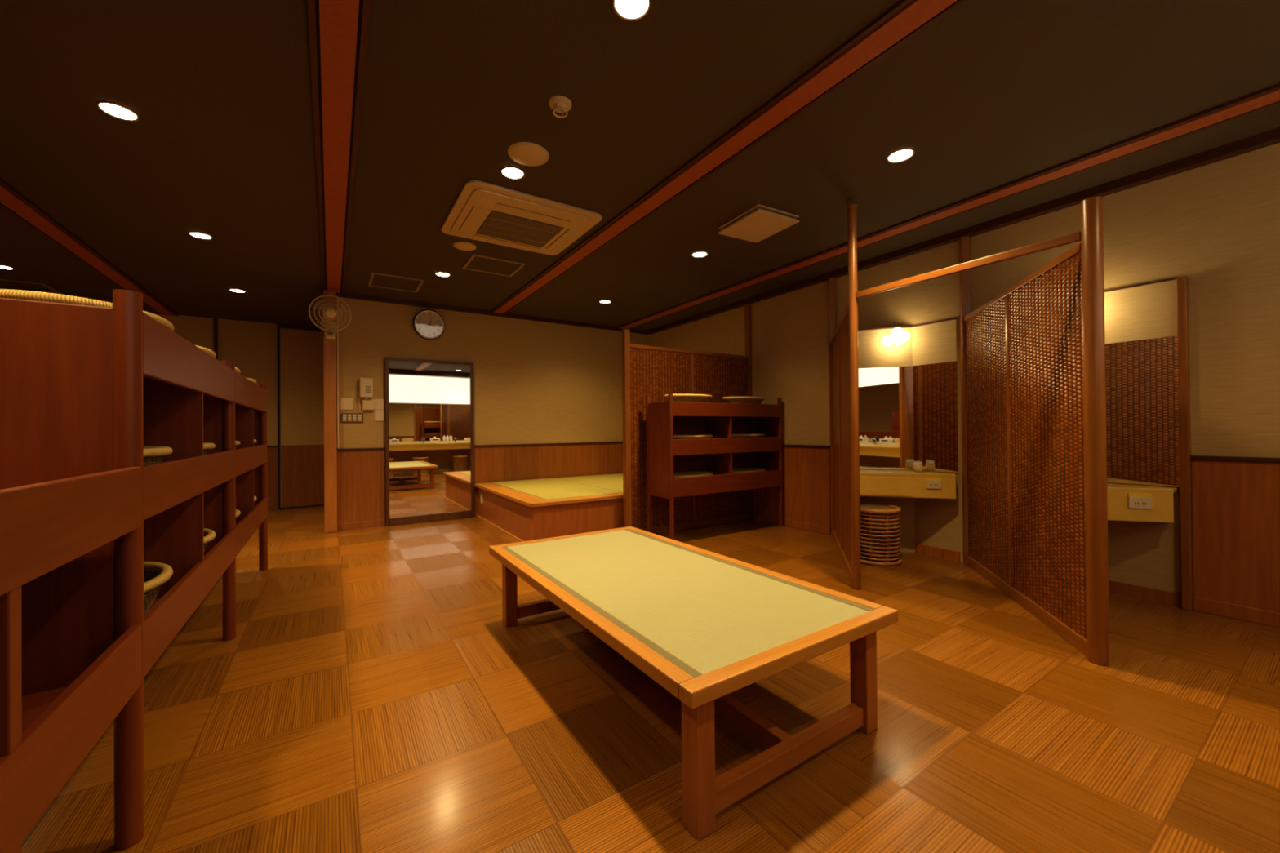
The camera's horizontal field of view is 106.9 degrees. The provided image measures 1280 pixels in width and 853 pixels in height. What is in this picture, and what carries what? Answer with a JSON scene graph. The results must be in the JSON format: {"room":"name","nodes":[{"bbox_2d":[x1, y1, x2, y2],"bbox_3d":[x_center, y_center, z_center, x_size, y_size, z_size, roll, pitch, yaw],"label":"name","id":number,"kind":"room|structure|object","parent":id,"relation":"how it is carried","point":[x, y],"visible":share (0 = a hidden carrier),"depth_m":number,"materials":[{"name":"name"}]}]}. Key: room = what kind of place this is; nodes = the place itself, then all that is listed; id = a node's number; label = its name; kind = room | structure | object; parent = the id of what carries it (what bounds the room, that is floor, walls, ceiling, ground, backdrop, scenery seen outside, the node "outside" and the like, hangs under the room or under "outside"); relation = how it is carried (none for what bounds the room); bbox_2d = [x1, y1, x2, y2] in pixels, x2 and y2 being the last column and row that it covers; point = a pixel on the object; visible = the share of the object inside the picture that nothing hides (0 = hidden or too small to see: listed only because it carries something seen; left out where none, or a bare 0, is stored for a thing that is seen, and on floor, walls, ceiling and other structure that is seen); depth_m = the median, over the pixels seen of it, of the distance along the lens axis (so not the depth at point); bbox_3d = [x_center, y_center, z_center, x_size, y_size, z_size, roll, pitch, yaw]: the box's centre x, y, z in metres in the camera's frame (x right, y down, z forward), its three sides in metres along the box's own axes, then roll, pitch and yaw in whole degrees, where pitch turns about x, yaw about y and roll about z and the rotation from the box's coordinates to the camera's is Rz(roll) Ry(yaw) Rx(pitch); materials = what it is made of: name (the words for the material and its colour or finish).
{"room":"changing room","nodes":[
{"label":"changing room","id":0,"kind":"room"},
{"bbox_2d":[151,312,324,508],"bbox_3d":[-5.823,-0.135,6.055,3.450,2.550,0.100,0,0,-33],"label":"wall","id":1,"kind":"structure","parent":0,"point":[252,346],"depth_m":6.37,"materials":[{"name":"beige paper"}]},
{"bbox_2d":[0,177,178,315],"bbox_3d":[-3.416,-1.449,2.119,0.184,0.023,9.150,0,0,-33],"label":"trim","id":2,"kind":"structure","parent":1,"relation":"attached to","point":[13,202],"depth_m":3.65,"materials":[{"name":"brown wood"}]},
{"bbox_2d":[213,317,217,359],"bbox_3d":[-5.515,-0.137,6.173,0.035,2.550,0.040,0,0,-33],"label":"trim","id":3,"kind":"structure","parent":1,"relation":"attached to","point":[215,319],"depth_m":6.17,"materials":[{"name":"brown wood"}]},
{"bbox_2d":[266,447,278,504],"bbox_3d":[-6.057,0.679,5.825,2.600,0.773,0.014,0,0,-33],"label":"trim","id":4,"kind":"structure","parent":1,"relation":"attached to","point":[272,452],"depth_m":6.49,"materials":[{"name":"brown wood"}]},
{"bbox_2d":[267,503,278,510],"bbox_3d":[-6.051,1.103,5.819,2.600,0.075,0.022,0,0,-33],"label":"baseboard","id":5,"kind":"structure","parent":1,"relation":"attached to","point":[274,506],"depth_m":6.48,"materials":[{"name":"brown wood"}]},
{"bbox_2d":[277,323,324,509],"bbox_3d":[-4.691,-0.142,6.690,0.660,2.550,0.048,0,0,-33],"label":"door","id":6,"kind":"structure","parent":1,"relation":"in","point":[300,380],"depth_m":6.63,"materials":[{"name":"brown wood"}]},
{"bbox_2d":[323,288,338,533],"bbox_3d":[-3.269,-0.165,5.027,0.133,2.550,0.130,0,0,-33],"label":"pillar","id":7,"kind":"structure","parent":0,"point":[331,347],"depth_m":4.97,"materials":[{"name":"orange wood"}]},
{"bbox_2d":[308,294,351,339],"bbox_3d":[-3.167,-1.119,4.828,0.290,0.414,0.289,-1,0,17],"label":"wall fan","id":8,"kind":"object","parent":7,"relation":"attached to","point":[330,314],"visible":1,"depth_m":4.81,"materials":[{"name":"beige plastic"}]},
{"bbox_2d":[336,297,648,448],"bbox_3d":[-1.575,-0.173,6.220,4.050,2.550,0.100,0,0,-33],"label":"wall","id":9,"kind":"structure","parent":0,"point":[535,382],"depth_m":6.08,"materials":[{"name":"beige paint"}]},
{"bbox_2d":[306,0,371,293],"bbox_3d":[-1.362,-1.468,2.135,0.184,0.023,6.934,0,0,-33],"label":"ceiling beam","id":10,"kind":"structure","parent":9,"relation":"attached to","point":[338,29],"depth_m":2.19,"materials":[{"name":"brown wood"}]},
{"bbox_2d":[340,398,352,409],"bbox_3d":[-3.165,-0.243,5.120,0.115,0.125,0.009,0,0,-33],"label":"wall plate","id":11,"kind":"object","parent":9,"relation":"attached to","point":[345,403],"visible":1,"depth_m":5.12,"materials":[{"name":"beige plastic"}]},
{"bbox_2d":[340,413,363,422],"bbox_3d":[-3.122,-0.092,5.143,0.213,0.104,0.014,0,0,-33],"label":"switch panel","id":12,"kind":"object","parent":9,"relation":"attached to","point":[344,417],"visible":1,"depth_m":5.14,"materials":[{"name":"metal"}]},
{"bbox_2d":[358,377,374,413],"bbox_3d":[-2.994,-0.340,5.191,0.155,0.382,0.078,0,0,-33],"label":"wall telephone","id":13,"kind":"object","parent":9,"relation":"attached to","point":[366,384],"visible":1,"depth_m":5.18,"materials":[{"name":"beige plastic"}]},
{"bbox_2d":[374,409,384,421],"bbox_3d":[-2.903,-0.123,5.290,0.101,0.123,0.009,0,0,-33],"label":"wall plate","id":14,"kind":"object","parent":9,"relation":"attached to","point":[379,414],"visible":1,"depth_m":5.29,"materials":[{"name":"beige plastic"}]},
{"bbox_2d":[374,399,384,409],"bbox_3d":[-2.904,-0.247,5.290,0.101,0.119,0.009,0,0,-33],"label":"wall plate","id":15,"kind":"object","parent":9,"relation":"attached to","point":[379,403],"visible":1,"depth_m":5.29,"materials":[{"name":"beige plastic"}]},
{"bbox_2d":[337,510,477,530],"bbox_3d":[-1.530,1.064,6.162,4.050,0.075,0.022,0,0,-33],"label":"baseboard","id":16,"kind":"structure","parent":9,"relation":"attached to","point":[372,523],"depth_m":5.18,"materials":[{"name":"brown wood"}]},
{"bbox_2d":[412,309,444,340],"bbox_3d":[-2.467,-1.192,5.553,0.352,0.350,0.088,0,0,-33],"label":"wall clock","id":17,"kind":"object","parent":9,"relation":"attached to","point":[428,324],"visible":1,"depth_m":5.54,"materials":[{"name":"white plastic"}]},
{"bbox_2d":[337,443,622,523],"bbox_3d":[-1.536,0.640,6.168,4.050,0.773,0.014,0,0,-33],"label":"trim","id":18,"kind":"structure","parent":9,"relation":"attached to","point":[361,474],"depth_m":5.96,"materials":[{"name":"brown wood"}]},
{"bbox_2d":[337,441,622,451],"bbox_3d":[-1.537,0.241,6.165,4.050,0.025,0.026,0,0,-33],"label":"trim","id":19,"kind":"structure","parent":9,"relation":"attached to","point":[602,442],"depth_m":6.11,"materials":[{"name":"brown wood"}]},
{"bbox_2d":[336,292,646,334],"bbox_3d":[-1.550,-1.424,6.171,4.050,0.050,0.035,0,0,-33],"label":"trim","id":20,"kind":"structure","parent":9,"relation":"attached to","point":[351,295],"depth_m":5.83,"materials":[{"name":"brown wood"}]},
{"bbox_2d":[0,0,1279,330],"bbox_3d":[-1.615,-1.516,3.292,7.500,0.100,9.350,0,0,-33],"label":"ceiling","id":21,"kind":"structure","parent":0,"point":[992,94],"depth_m":2.34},
{"bbox_2d":[0,264,14,270],"bbox_3d":[-5.679,-1.418,4.220,0.144,0.008,0.144,0,0,-33],"label":"recessed light","id":22,"kind":"object","parent":21,"relation":"in","point":[2,267],"visible":1,"depth_m":4.24,"materials":[{"name":"glass"}]},
{"bbox_2d":[0,279,64,294],"bbox_3d":[-6.229,-1.409,4.762,0.470,0.010,0.450,0,0,-33],"label":"access hatch","id":23,"kind":"object","parent":21,"relation":"attached to","point":[4,284],"visible":0.78,"depth_m":4.78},
{"bbox_2d":[94,100,141,121],"bbox_3d":[-2.420,-1.460,2.201,0.144,0.008,0.144,0,0,-33],"label":"recessed light","id":24,"kind":"object","parent":21,"relation":"in","point":[116,110],"visible":1,"depth_m":2.19,"materials":[{"name":"glass"}]},
{"bbox_2d":[187,231,213,239],"bbox_3d":[-3.325,-1.443,3.592,0.144,0.008,0.144,0,0,-33],"label":"recessed light","id":25,"kind":"object","parent":21,"relation":"in","point":[196,234],"visible":1,"depth_m":3.58,"materials":[{"name":"glass"}]},
{"bbox_2d":[228,288,246,293],"bbox_3d":[-4.237,-1.426,4.992,0.144,0.008,0.144,0,0,-33],"label":"recessed light","id":26,"kind":"object","parent":21,"relation":"in","point":[238,291],"visible":1,"depth_m":4.98,"materials":[{"name":"glass"}]},
{"bbox_2d":[368,271,424,292],"bbox_3d":[-2.456,-1.444,4.773,0.455,0.010,0.470,0,0,-33],"label":"access hatch","id":27,"kind":"object","parent":21,"relation":"attached to","point":[376,279],"visible":1,"depth_m":4.76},
{"bbox_2d":[434,271,450,276],"bbox_3d":[-1.884,-1.451,4.531,0.144,0.008,0.144,0,0,-33],"label":"recessed light","id":28,"kind":"object","parent":21,"relation":"in","point":[437,273],"visible":1,"depth_m":4.52,"materials":[{"name":"glass"}]},
{"bbox_2d":[453,241,476,250],"bbox_3d":[-1.421,-1.458,3.848,0.180,0.012,0.180,0,0,-33],"label":"cover plate","id":29,"kind":"object","parent":21,"relation":"attached to","point":[463,246],"visible":1,"depth_m":3.82,"materials":[{"name":"plastic"}]},
{"bbox_2d":[462,253,525,276],"bbox_3d":[-1.331,-1.457,4.309,0.455,0.010,0.405,0,0,-33],"label":"access hatch","id":30,"kind":"object","parent":21,"relation":"attached to","point":[479,263],"visible":1,"depth_m":4.30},
{"bbox_2d":[499,165,525,179],"bbox_3d":[-0.739,-1.472,2.758,0.144,0.008,0.144,0,0,-33],"label":"recessed light","id":31,"kind":"object","parent":21,"relation":"in","point":[512,172],"visible":1,"depth_m":2.75,"materials":[{"name":"glass"}]},
{"bbox_2d":[440,179,601,255],"bbox_3d":[-0.869,-1.451,3.425,0.925,0.040,0.880,0,0,-33],"label":"air conditioner","id":32,"kind":"object","parent":21,"relation":"attached to","point":[482,211],"depth_m":3.31,"materials":[{"name":"plastic"}]},
{"bbox_2d":[475,210,564,247],"bbox_3d":[-0.887,-1.438,3.485,0.520,0.002,0.440,0,0,-33],"label":"ceiling vent","id":33,"kind":"object","parent":32,"relation":"in","point":[496,224],"depth_m":3.45,"materials":[{"name":"plastic"}]},
{"bbox_2d":[507,142,549,166],"bbox_3d":[-0.606,-1.472,2.577,0.220,0.014,0.220,0,0,-33],"label":"cover plate","id":34,"kind":"object","parent":21,"relation":"attached to","point":[526,153],"visible":1,"depth_m":2.56,"materials":[{"name":"white plastic"}]},
{"bbox_2d":[548,95,571,118],"bbox_3d":[-0.366,-1.459,2.178,0.104,0.048,0.104,0,0,-33],"label":"ceiling detector","id":35,"kind":"object","parent":21,"relation":"attached to","point":[558,104],"visible":1,"depth_m":2.16,"materials":[{"name":"beige plastic"}]},
{"bbox_2d":[599,299,611,303],"bbox_3d":[-0.407,-1.458,5.552,0.144,0.008,0.144,0,0,-33],"label":"recessed light","id":36,"kind":"object","parent":21,"relation":"in","point":[603,301],"visible":1,"depth_m":5.53,"materials":[{"name":"glass"}]},
{"bbox_2d":[611,0,652,22],"bbox_3d":[-0.029,-1.485,1.669,0.144,0.008,0.144,0,0,-33],"label":"recessed light","id":37,"kind":"object","parent":21,"relation":"in","point":[630,11],"visible":1,"depth_m":1.69,"materials":[{"name":"glass"}]},
{"bbox_2d":[691,251,708,257],"bbox_3d":[0.513,-1.476,4.075,0.144,0.008,0.144,0,0,-33],"label":"recessed light","id":38,"kind":"object","parent":21,"relation":"in","point":[697,254],"visible":1,"depth_m":4.06,"materials":[{"name":"glass"}]},
{"bbox_2d":[490,0,968,314],"bbox_3d":[0.100,-1.476,3.087,0.184,0.023,6.934,0,0,-33],"label":"ceiling beam","id":39,"kind":"structure","parent":21,"relation":"attached to","point":[905,20],"depth_m":2.25,"materials":[{"name":"brown wood"}]},
{"bbox_2d":[718,204,799,243],"bbox_3d":[0.854,-1.464,3.450,0.384,0.044,0.436,0,0,-29],"label":"ceiling vent","id":40,"kind":"object","parent":21,"relation":"in","point":[760,222],"visible":1,"depth_m":3.39,"materials":[{"name":"white plastic"}]},
{"bbox_2d":[885,147,915,163],"bbox_3d":[1.437,-1.493,2.619,0.144,0.008,0.144,0,0,-33],"label":"recessed light","id":41,"kind":"object","parent":21,"relation":"in","point":[900,155],"visible":1,"depth_m":2.61,"materials":[{"name":"glass"}]},
{"bbox_2d":[617,83,1279,328],"bbox_3d":[1.630,-1.484,4.083,0.184,0.023,6.934,0,0,-33],"label":"trim","id":42,"kind":"structure","parent":21,"relation":"attached to","point":[1267,97],"depth_m":2.87,"materials":[{"name":"brown wood"}]},
{"bbox_2d":[22,505,1279,852],"bbox_3d":[-1.591,1.134,3.277,7.500,0.100,9.350,0,0,-33],"label":"floor","id":43,"kind":"structure","parent":0,"point":[372,692],"depth_m":1.68,"materials":[{"name":"wood"}]},
{"bbox_2d":[0,466,142,852],"bbox_3d":[-1.092,0.580,0.489,0.484,0.966,1.426,0,0,-33],"label":"shelf","id":44,"kind":"object","parent":43,"relation":"on","point":[45,736],"visible":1,"depth_m":0.83,"materials":[{"name":"red wood"}]},
{"bbox_2d":[0,288,267,850],"bbox_3d":[-2.288,0.376,2.320,0.480,1.418,2.941,0,0,-33],"label":"shelf","id":45,"kind":"object","parent":43,"relation":"on","point":[84,389],"visible":0.88,"depth_m":1.21,"materials":[{"name":"red wood"}]},
{"bbox_2d":[0,288,173,331],"bbox_3d":[-1.741,-0.281,1.474,0.433,0.147,0.565,0,0,-33],"label":"wicker basket","id":46,"kind":"object","parent":45,"relation":"on","point":[4,293],"visible":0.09,"depth_m":1.27,"materials":[{"name":"beige wicker"}]},
{"bbox_2d":[143,561,173,614],"bbox_3d":[-1.722,0.555,1.452,0.433,0.147,0.565,0,0,-33],"label":"wicker basket","id":47,"kind":"object","parent":45,"relation":"on","point":[155,574],"visible":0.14,"depth_m":1.55,"materials":[{"name":"beige wicker"}]},
{"bbox_2d":[143,446,173,465],"bbox_3d":[-1.726,0.143,1.455,0.433,0.147,0.565,0,0,-33],"label":"wicker basket","id":48,"kind":"object","parent":45,"relation":"on","point":[152,455],"visible":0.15,"depth_m":1.50,"materials":[{"name":"beige wicker"}]},
{"bbox_2d":[195,345,216,358],"bbox_3d":[-2.132,-0.274,2.075,0.433,0.147,0.565,0,0,-34],"label":"wicker basket","id":49,"kind":"object","parent":45,"relation":"on","point":[211,353],"visible":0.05,"depth_m":2.12,"materials":[{"name":"beige wicker"}]},
{"bbox_2d":[203,442,215,454],"bbox_3d":[-2.117,0.150,2.055,0.433,0.147,0.565,0,0,-34],"label":"wicker basket","id":50,"kind":"object","parent":45,"relation":"on","point":[206,446],"visible":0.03,"depth_m":2.12,"materials":[{"name":"beige wicker"}]},
{"bbox_2d":[203,449,208,454],"bbox_3d":[-2.117,0.156,2.055,0.385,0.135,0.523,0,0,-34],"label":"basket","id":51,"kind":"object","parent":50,"relation":"on","point":[205,451],"depth_m":2.13,"materials":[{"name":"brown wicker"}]},
{"bbox_2d":[203,528,216,551],"bbox_3d":[-2.113,0.562,2.053,0.433,0.147,0.565,0,0,-34],"label":"wicker basket","id":52,"kind":"object","parent":45,"relation":"on","point":[209,535],"visible":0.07,"depth_m":2.15,"materials":[{"name":"beige wicker"}]},
{"bbox_2d":[235,440,239,446],"bbox_3d":[-2.511,0.157,2.660,0.433,0.147,0.565,0,0,-35],"label":"wicker basket","id":53,"kind":"object","parent":45,"relation":"on","point":[237,442],"visible":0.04,"depth_m":2.73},
{"bbox_2d":[235,367,240,373],"bbox_3d":[-2.526,-0.267,2.680,0.433,0.147,0.565,0,0,-34],"label":"wicker basket","id":54,"kind":"object","parent":45,"relation":"on","point":[237,370],"visible":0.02,"depth_m":2.75,"materials":[{"name":"beige wicker"}]},
{"bbox_2d":[235,509,240,517],"bbox_3d":[-2.507,0.569,2.658,0.433,0.147,0.565,0,0,-35],"label":"wicker basket","id":55,"kind":"object","parent":45,"relation":"on","point":[237,512],"visible":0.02,"depth_m":2.75,"materials":[{"name":"beige wicker"}]},
{"bbox_2d":[246,377,256,383],"bbox_3d":[-2.922,-0.259,3.289,0.433,0.147,0.565,0,0,-35],"label":"wicker basket","id":56,"kind":"object","parent":45,"relation":"on","point":[249,379],"visible":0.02,"depth_m":3.32,"materials":[{"name":"beige wicker"}]},
{"bbox_2d":[385,356,474,525],"bbox_3d":[-2.431,0.164,5.540,0.955,1.880,0.045,0,0,-33],"label":"mirror","id":57,"kind":"object","parent":43,"relation":"on","point":[429,419],"visible":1,"depth_m":5.53,"materials":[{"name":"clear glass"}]},
{"bbox_2d":[474,473,623,542],"bbox_3d":[-0.403,0.884,5.699,2.604,0.408,1.970,0,0,-33],"label":"platform","id":58,"kind":"object","parent":43,"relation":"on","point":[524,510],"visible":0.65,"depth_m":4.66,"materials":[{"name":"orange wood"}]},
{"bbox_2d":[622,303,752,533],"bbox_3d":[0.566,-0.172,5.061,1.723,2.495,0.060,0,0,-33],"label":"screen","id":59,"kind":"object","parent":43,"relation":"on","point":[655,372],"visible":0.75,"depth_m":4.89,"materials":[{"name":"brown wicker"}]},
{"bbox_2d":[488,526,897,839],"bbox_3d":[0.034,0.854,2.120,0.920,0.417,1.747,0,0,-33],"label":"table","id":60,"kind":"object","parent":43,"relation":"on","point":[706,626],"visible":1,"depth_m":1.61,"materials":[{"name":"brown wood"}]},
{"bbox_2d":[645,393,782,539],"bbox_3d":[0.793,0.386,4.838,1.499,1.372,0.410,0,0,-33],"label":"shelf","id":61,"kind":"object","parent":43,"relation":"on","point":[718,455],"visible":0.86,"depth_m":4.68,"materials":[{"name":"red wood"}]},
{"bbox_2d":[664,393,712,402],"bbox_3d":[0.475,-0.232,4.638,0.547,0.147,0.353,0,0,-33],"label":"wicker basket","id":62,"kind":"object","parent":61,"relation":"on","point":[681,397],"visible":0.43,"depth_m":4.48,"materials":[{"name":"beige wicker"}]},
{"bbox_2d":[673,471,712,478],"bbox_3d":[0.482,0.531,4.633,0.547,0.147,0.353,0,0,-34],"label":"wicker basket","id":63,"kind":"object","parent":61,"relation":"on","point":[682,474],"visible":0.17,"depth_m":4.72,"materials":[{"name":"beige wicker"}]},
{"bbox_2d":[673,434,712,439],"bbox_3d":[0.479,0.156,4.636,0.547,0.147,0.353,0,0,-33],"label":"wicker basket","id":64,"kind":"object","parent":61,"relation":"on","point":[691,436],"visible":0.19,"depth_m":4.47,"materials":[{"name":"beige wicker"}]},
{"bbox_2d":[721,395,764,404],"bbox_3d":[1.098,-0.236,5.044,0.547,0.147,0.353,0,0,-34],"label":"wicker basket","id":65,"kind":"object","parent":61,"relation":"on","point":[735,399],"visible":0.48,"depth_m":4.89,"materials":[{"name":"beige wicker"}]},
{"bbox_2d":[732,467,764,473],"bbox_3d":[1.105,0.528,5.039,0.547,0.147,0.353,0,0,-34],"label":"wicker basket","id":66,"kind":"object","parent":61,"relation":"on","point":[738,470],"visible":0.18,"depth_m":5.16,"materials":[{"name":"beige wicker"}]},
{"bbox_2d":[732,433,764,437],"bbox_3d":[1.102,0.152,5.041,0.547,0.147,0.353,0,0,-33],"label":"wicker basket","id":67,"kind":"object","parent":61,"relation":"on","point":[735,435],"visible":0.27,"depth_m":4.88,"materials":[{"name":"beige wicker"}]},
{"bbox_2d":[827,195,861,590],"bbox_3d":[1.631,-0.217,3.841,0.064,2.550,1.624,-1,0,17],"label":"screen","id":68,"kind":"object","parent":43,"relation":"on","point":[844,432],"visible":1,"depth_m":3.42,"materials":[{"name":"brown plant"}]},
{"bbox_2d":[860,502,902,566],"bbox_3d":[1.864,0.844,3.751,0.362,0.422,0.362,0,0,-33],"label":"rattan stool","id":69,"kind":"object","parent":43,"relation":"on","point":[888,510],"visible":0.77,"depth_m":3.63,"materials":[{"name":"wicker"}]},
{"bbox_2d":[959,195,1110,666],"bbox_3d":[2.256,-0.201,2.863,0.072,2.495,1.650,-1,0,17],"label":"screen","id":70,"kind":"object","parent":43,"relation":"on","point":[1033,394],"visible":1,"depth_m":2.50,"materials":[{"name":"brown wicker"}]},
{"bbox_2d":[856,231,1080,298],"bbox_3d":[1.701,-0.856,2.611,0.025,0.039,1.101,0,0,-32],"label":"crossbar","id":71,"kind":"object","parent":70,"relation":"attached to","point":[1076,237],"visible":0.96,"depth_m":2.48,"materials":[{"name":"brown wood"}]},
{"bbox_2d":[1176,276,1193,611],"bbox_3d":[3.100,0.095,2.699,0.060,1.885,0.038,0,0,-33],"label":"post","id":72,"kind":"object","parent":43,"relation":"on","point":[1182,283],"visible":1,"depth_m":2.68,"materials":[{"name":"brown wood"}]},
{"bbox_2d":[859,469,915,551],"bbox_3d":[1.949,0.115,4.190,0.362,1.885,0.727,0,0,-33],"label":"wall","id":73,"kind":"structure","parent":0,"point":[907,515],"depth_m":4.01,"materials":[{"name":"beige paint"}]},
{"bbox_2d":[883,322,909,346],"bbox_3d":[2.123,-0.769,3.942,0.197,0.196,0.159,-1,0,17],"label":"wall lamp","id":74,"kind":"object","parent":73,"relation":"attached to","point":[898,336],"visible":1,"depth_m":3.88,"materials":[{"name":"white glass"}]},
{"bbox_2d":[857,317,956,330],"bbox_3d":[2.144,-0.837,3.984,0.859,0.012,0.164,-1,0,32],"label":"trim","id":75,"kind":"structure","parent":73,"relation":"attached to","point":[949,319],"depth_m":3.98,"materials":[{"name":"brown wood"}]},
{"bbox_2d":[857,319,957,368],"bbox_3d":[2.148,-0.668,3.986,0.859,0.325,0.156,-1,0,32],"label":"wall panel","id":76,"kind":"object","parent":73,"relation":"attached to","point":[934,343],"depth_m":3.98,"materials":[{"name":"beige wood"}]},
{"bbox_2d":[859,469,955,498],"bbox_3d":[2.093,0.464,3.878,0.795,0.190,0.290,-1,0,18],"label":"vanity desk","id":77,"kind":"object","parent":73,"relation":"attached to","point":[885,483],"visible":0.73,"depth_m":3.73,"materials":[{"name":"yellow laminate"}]},
{"bbox_2d":[912,462,922,471],"bbox_3d":[2.255,0.322,3.851,0.068,0.086,0.068,0,0,-33],"label":"glass jar","id":78,"kind":"object","parent":77,"relation":"on","point":[917,466],"visible":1,"depth_m":3.83,"materials":[{"name":"beige"}]},
{"bbox_2d":[925,480,941,488],"bbox_3d":[2.272,0.449,3.675,0.073,0.065,0.086,0,0,-33],"label":"outlet","id":79,"kind":"object","parent":77,"relation":"attached to","point":[930,484],"depth_m":3.67,"materials":[{"name":"beige plastic"}]},
{"bbox_2d":[858,360,959,472],"bbox_3d":[2.156,-0.070,3.982,0.854,0.871,0.153,-1,0,32],"label":"mirror","id":80,"kind":"object","parent":73,"relation":"attached to","point":[908,415],"visible":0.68,"depth_m":3.98,"materials":[{"name":"clear glass"}]},
{"bbox_2d":[648,142,1279,593],"bbox_3d":[2.092,-0.218,4.390,0.100,2.550,7.170,0,0,-33],"label":"wall","id":81,"kind":"structure","parent":0,"point":[1215,225],"depth_m":2.86,"materials":[{"name":"beige paint"}]},
{"bbox_2d":[752,446,831,527],"bbox_3d":[1.014,0.615,5.948,0.014,0.773,3.105,0,0,-33],"label":"trim","id":82,"kind":"structure","parent":81,"relation":"attached to","point":[806,470],"depth_m":4.90,"materials":[{"name":"brown wood"}]},
{"bbox_2d":[752,512,831,534],"bbox_3d":[1.015,1.039,5.944,0.022,0.075,3.105,0,0,-33],"label":"baseboard","id":83,"kind":"structure","parent":81,"relation":"attached to","point":[796,524],"depth_m":4.96,"materials":[{"name":"brown wood"}]},
{"bbox_2d":[782,444,830,448],"bbox_3d":[1.006,0.216,5.947,0.026,0.025,3.105,0,0,-33],"label":"trim","id":84,"kind":"structure","parent":81,"relation":"attached to","point":[783,445],"depth_m":4.85,"materials":[{"name":"brown wood"}]},
{"bbox_2d":[915,543,959,561],"bbox_3d":[2.396,1.014,3.827,0.016,0.075,0.330,0,0,-33],"label":"trim","id":85,"kind":"structure","parent":81,"relation":"attached to","point":[941,553],"depth_m":3.81,"materials":[{"name":"brown wood"}]},
{"bbox_2d":[646,127,1279,334],"bbox_3d":[2.019,-1.465,4.337,0.070,0.055,6.935,0,0,-33],"label":"trim","id":86,"kind":"structure","parent":81,"relation":"attached to","point":[1271,137],"depth_m":3.22,"materials":[{"name":"brown wood"}]},
{"bbox_2d":[1108,579,1182,607],"bbox_3d":[3.025,1.002,2.862,0.016,0.075,0.333,0,0,-33],"label":"trim","id":87,"kind":"structure","parent":81,"relation":"attached to","point":[1168,597],"depth_m":2.84,"materials":[{"name":"brown wood"}]},
{"bbox_2d":[1191,455,1279,462],"bbox_3d":[3.536,0.169,2.061,0.026,0.025,1.500,0,0,-33],"label":"trim","id":88,"kind":"structure","parent":81,"relation":"attached to","point":[1267,460],"depth_m":2.55,"materials":[{"name":"brown wood"}]},
{"bbox_2d":[1191,460,1279,613],"bbox_3d":[3.544,0.568,2.062,0.014,0.773,1.500,0,0,-33],"label":"wainscot panel","id":89,"kind":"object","parent":81,"relation":"attached to","point":[1236,504],"depth_m":2.56,"materials":[{"name":"brown wood"}]},
{"bbox_2d":[1193,596,1279,627],"bbox_3d":[3.545,0.992,2.058,0.022,0.075,1.500,0,0,-33],"label":"baseboard","id":90,"kind":"structure","parent":81,"relation":"attached to","point":[1211,606],"depth_m":2.55,"materials":[{"name":"brown wood"}]},
{"bbox_3d":[2.578,0.103,3.225,0.361,1.885,0.725,0,0,-33],"label":"wall","id":91,"kind":"structure","parent":0,"visible":0},
{"bbox_2d":[1104,280,1177,343],"bbox_3d":[2.777,-0.680,3.021,0.860,0.325,0.157,-1,0,32],"label":"trim","id":92,"kind":"structure","parent":91,"relation":"attached to","point":[1146,312],"depth_m":2.85,"materials":[{"name":"beige wood"}]},
{"bbox_2d":[1104,276,1177,292],"bbox_3d":[2.773,-0.848,3.019,0.860,0.012,0.164,-1,0,32],"label":"trim","id":93,"kind":"structure","parent":91,"relation":"attached to","point":[1172,278],"depth_m":2.85,"materials":[{"name":"brown wood"}]},
{"bbox_2d":[1105,336,1179,487],"bbox_3d":[2.785,-0.082,3.017,0.855,0.871,0.154,-1,0,32],"label":"mirror","id":94,"kind":"object","parent":91,"relation":"attached to","point":[1141,376],"visible":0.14,"depth_m":2.85,"materials":[{"name":"clear glass"}]},
{"bbox_2d":[1106,483,1177,522],"bbox_3d":[2.729,0.452,2.911,0.809,0.190,0.290,-1,0,18],"label":"vanity desk","id":95,"kind":"object","parent":91,"relation":"attached to","point":[1136,503],"visible":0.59,"depth_m":2.72,"materials":[{"name":"yellow laminate"}]},
{"bbox_2d":[1128,497,1151,508],"bbox_3d":[2.867,0.438,2.721,0.073,0.065,0.086,0,0,-33],"label":"outlet","id":96,"kind":"object","parent":95,"relation":"attached to","point":[1133,502],"depth_m":2.72,"materials":[{"name":"beige plastic"}]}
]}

